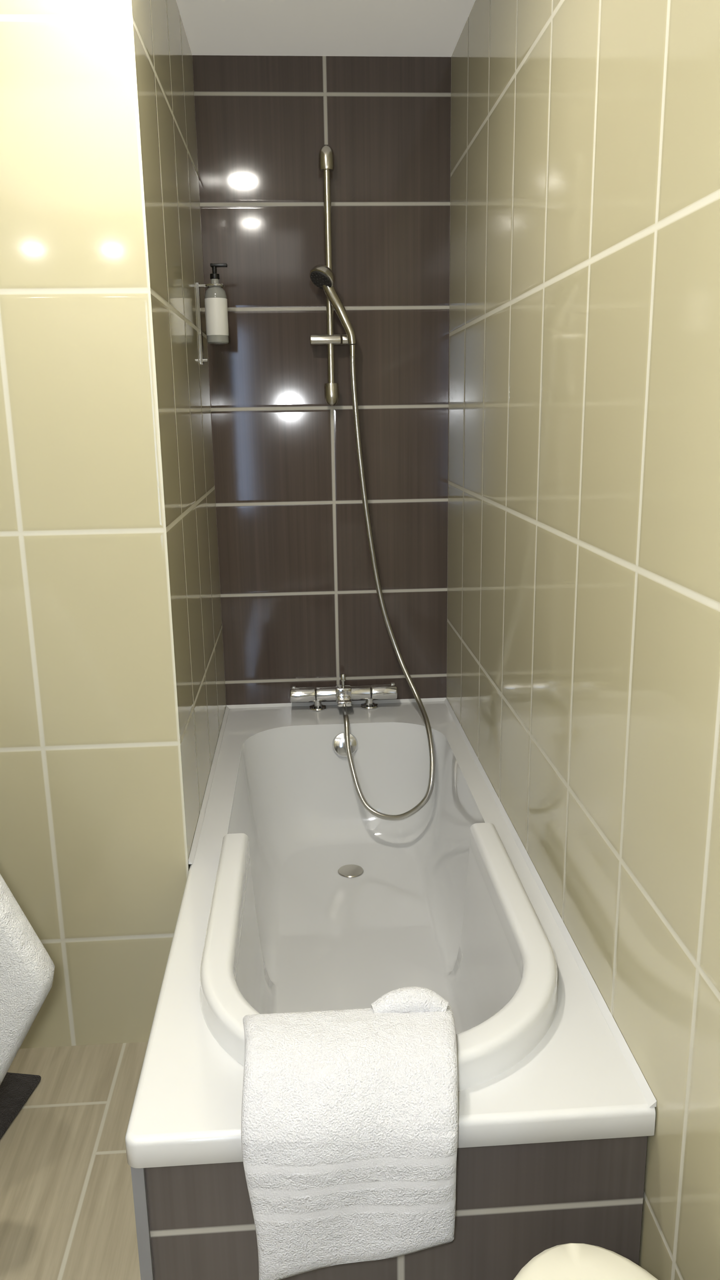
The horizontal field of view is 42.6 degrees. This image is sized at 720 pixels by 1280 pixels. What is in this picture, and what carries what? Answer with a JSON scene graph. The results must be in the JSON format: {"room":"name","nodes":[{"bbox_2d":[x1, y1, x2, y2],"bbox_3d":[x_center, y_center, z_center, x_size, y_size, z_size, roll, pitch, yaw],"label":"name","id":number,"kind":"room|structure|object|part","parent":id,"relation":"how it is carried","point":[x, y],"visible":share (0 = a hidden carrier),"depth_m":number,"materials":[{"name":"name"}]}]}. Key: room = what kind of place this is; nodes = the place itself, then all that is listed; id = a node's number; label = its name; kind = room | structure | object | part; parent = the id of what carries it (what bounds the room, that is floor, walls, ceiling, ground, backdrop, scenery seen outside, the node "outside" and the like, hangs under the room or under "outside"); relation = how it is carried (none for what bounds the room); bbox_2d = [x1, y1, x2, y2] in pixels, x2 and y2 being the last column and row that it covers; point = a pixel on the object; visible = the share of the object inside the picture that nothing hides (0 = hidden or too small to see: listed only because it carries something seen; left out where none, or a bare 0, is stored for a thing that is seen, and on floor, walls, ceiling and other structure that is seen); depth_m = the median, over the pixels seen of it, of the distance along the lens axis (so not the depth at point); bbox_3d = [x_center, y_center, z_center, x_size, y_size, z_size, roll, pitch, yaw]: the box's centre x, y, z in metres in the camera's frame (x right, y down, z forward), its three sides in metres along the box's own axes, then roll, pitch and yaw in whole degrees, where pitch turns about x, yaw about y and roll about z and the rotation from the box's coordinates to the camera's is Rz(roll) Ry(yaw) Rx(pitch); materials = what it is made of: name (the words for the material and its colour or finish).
{"room":"bathroom","nodes":[
{"label":"bathroom","id":0,"kind":"room"},
{"bbox_2d":[0,1041,147,1279],"bbox_3d":[-0.540,1.294,0.393,2.200,0.060,5.594,-2,14,-3],"label":"floor","id":1,"kind":"structure","parent":0,"point":[67,1210],"depth_m":1.66,"materials":[{"name":"beige tile"}]},
{"bbox_2d":[0,1072,41,1139],"bbox_3d":[-0.922,0.972,1.571,0.450,0.013,0.720,1,14,8],"label":"bath mat","id":2,"kind":"object","parent":1,"relation":"on","point":[16,1089],"visible":1,"depth_m":1.83,"materials":[{"name":"black fabric"}]},
{"bbox_3d":[-0.972,0.548,1.422,0.455,0.881,0.280,-2,14,-3],"label":"towel stand","id":3,"kind":"object","parent":2,"relation":"on","visible":0},
{"bbox_2d":[0,873,54,1085],"bbox_3d":[-0.803,0.485,1.418,0.646,0.795,0.085,-2,14,-3],"label":"bath towel","id":4,"kind":"object","parent":3,"relation":"on","point":[27,969],"visible":1,"depth_m":1.42,"materials":[{"name":"white fabric"}]},
{"bbox_2d":[124,697,656,1279],"bbox_3d":[-0.011,0.593,2.113,0.699,0.462,1.794,-2,14,-3],"label":"bathtub","id":5,"kind":"object","parent":1,"relation":"on","point":[297,897],"visible":0.74,"depth_m":1.58,"materials":[{"name":"white ceramic"}]},
{"bbox_3d":[-0.287,0.859,1.251,0.016,0.366,0.016,-2,14,-3],"label":"panel corner trim","id":6,"kind":"part","parent":5,"relation":"part of","materials":[{"name":"grey"}]},
{"bbox_2d":[289,673,397,711],"bbox_3d":[-0.049,0.165,2.856,0.332,0.113,0.121,-2,14,-3],"label":"mixer tap","id":7,"kind":"object","parent":5,"relation":"on","point":[343,694],"visible":1,"depth_m":2.86,"materials":[{"name":"silver metal"}]},
{"bbox_3d":[-0.052,0.124,2.869,0.017,0.040,0.017,-2,14,-3],"label":"diverter knob","id":8,"kind":"part","parent":7,"relation":"part of","materials":[{"name":"silver metal"}]},
{"bbox_3d":[-0.048,0.188,2.832,0.042,0.016,0.065,-2,14,-3],"label":"spout","id":9,"kind":"part","parent":7,"relation":"part of","materials":[{"name":"silver metal"}]},
{"bbox_2d":[341,344,434,820],"bbox_3d":[0.073,-0.158,2.620,0.254,1.319,0.340,-2,14,-3],"label":"shower hose","id":10,"kind":"object","parent":7,"relation":"attached to","point":[352,348],"visible":0.96,"depth_m":2.69,"materials":[{"name":"silver metal"}]},
{"bbox_2d":[240,986,457,1279],"bbox_3d":[-0.010,0.663,1.261,0.298,0.310,0.190,-2,14,-3],"label":"bath towel","id":11,"kind":"object","parent":5,"relation":"on","point":[349,1117],"visible":1,"depth_m":1.19,"materials":[{"name":"white fabric"}]},
{"bbox_2d":[227,722,521,1034],"bbox_3d":[-0.001,0.596,2.064,0.575,0.345,1.504,-2,14,-3],"label":"bathtub basin","id":12,"kind":"object","parent":5,"relation":"on","point":[345,906],"depth_m":2.43,"materials":[{"name":"white ceramic"}]},
{"bbox_3d":[0.029,0.762,1.623,0.680,0.366,0.727,-2,14,-3],"label":"bath panel","id":13,"kind":"part","parent":5,"relation":"part of","materials":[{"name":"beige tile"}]},
{"bbox_2d":[512,1243,657,1279],"bbox_3d":[0.263,0.798,0.793,0.304,0.686,0.610,-2,14,-3],"label":"toilet","id":14,"kind":"object","parent":1,"relation":"on","point":[568,1261],"visible":1,"depth_m":1.04,"materials":[{"name":"white ceramic"}]},
{"bbox_2d":[0,0,226,1048],"bbox_3d":[-1.047,-0.333,2.203,1.300,2.250,1.047,-2,14,-3],"label":"wall","id":15,"kind":"structure","parent":0,"point":[113,699],"depth_m":1.77,"materials":[{"name":"beige tile"}]},
{"bbox_2d":[196,263,228,364],"bbox_3d":[-0.387,-0.865,2.456,0.081,0.252,0.060,-2,14,-3],"label":"soap dispenser","id":16,"kind":"object","parent":15,"relation":"attached to","point":[215,299],"visible":1,"depth_m":2.43,"materials":[{"name":"silver metal"}]},
{"bbox_2d":[204,278,228,344],"bbox_3d":[-0.381,-0.872,2.455,0.060,0.162,0.060,-2,14,-3],"label":"bottle","id":17,"kind":"object","parent":16,"relation":"on","point":[215,299],"depth_m":2.43,"materials":[{"name":"white plastic"}]},
{"bbox_2d":[192,55,450,705],"bbox_3d":[-0.735,-0.479,2.779,2.200,2.250,0.100,-2,14,-3],"label":"wall","id":18,"kind":"structure","parent":0,"point":[300,607],"depth_m":2.69,"materials":[{"name":"brown tile"}]},
{"bbox_2d":[309,144,350,406],"bbox_3d":[-0.087,-1.013,2.604,0.116,0.688,0.072,-2,14,-3],"label":"slide bar","id":19,"kind":"object","parent":18,"relation":"attached to","point":[326,155],"depth_m":2.60,"materials":[{"name":"silver metal"}]},
{"bbox_2d":[309,264,355,344],"bbox_3d":[-0.074,-0.928,2.561,0.127,0.207,0.071,-2,14,-3],"label":"shower","id":20,"kind":"object","parent":19,"relation":"attached to","point":[322,277],"visible":1,"depth_m":2.56,"materials":[{"name":"grey metal"}]},
{"bbox_3d":[-0.107,-0.988,2.538,0.058,0.044,0.057,-2,14,-3],"label":"spray plate","id":21,"kind":"part","parent":20,"relation":"part of","materials":[{"name":"black plastic"}]},
{"bbox_3d":[-0.061,-0.919,2.578,0.098,0.182,0.044,-2,14,-3],"label":"handle","id":22,"kind":"part","parent":20,"relation":"part of","materials":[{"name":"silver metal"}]},
{"bbox_2d":[175,0,475,57],"bbox_3d":[-0.576,-0.948,-0.159,2.200,0.060,5.594,-2,14,-3],"label":"ceiling","id":23,"kind":"structure","parent":0,"point":[294,28],"depth_m":2.31,"materials":[{"name":"white paint"}]},
{"bbox_2d":[446,0,719,1279],"bbox_3d":[0.490,0.141,0.179,0.100,2.250,5.394,-2,14,-3],"label":"wall","id":24,"kind":"structure","parent":0,"point":[583,674],"depth_m":1.34,"materials":[{"name":"beige tile"}]}
]}

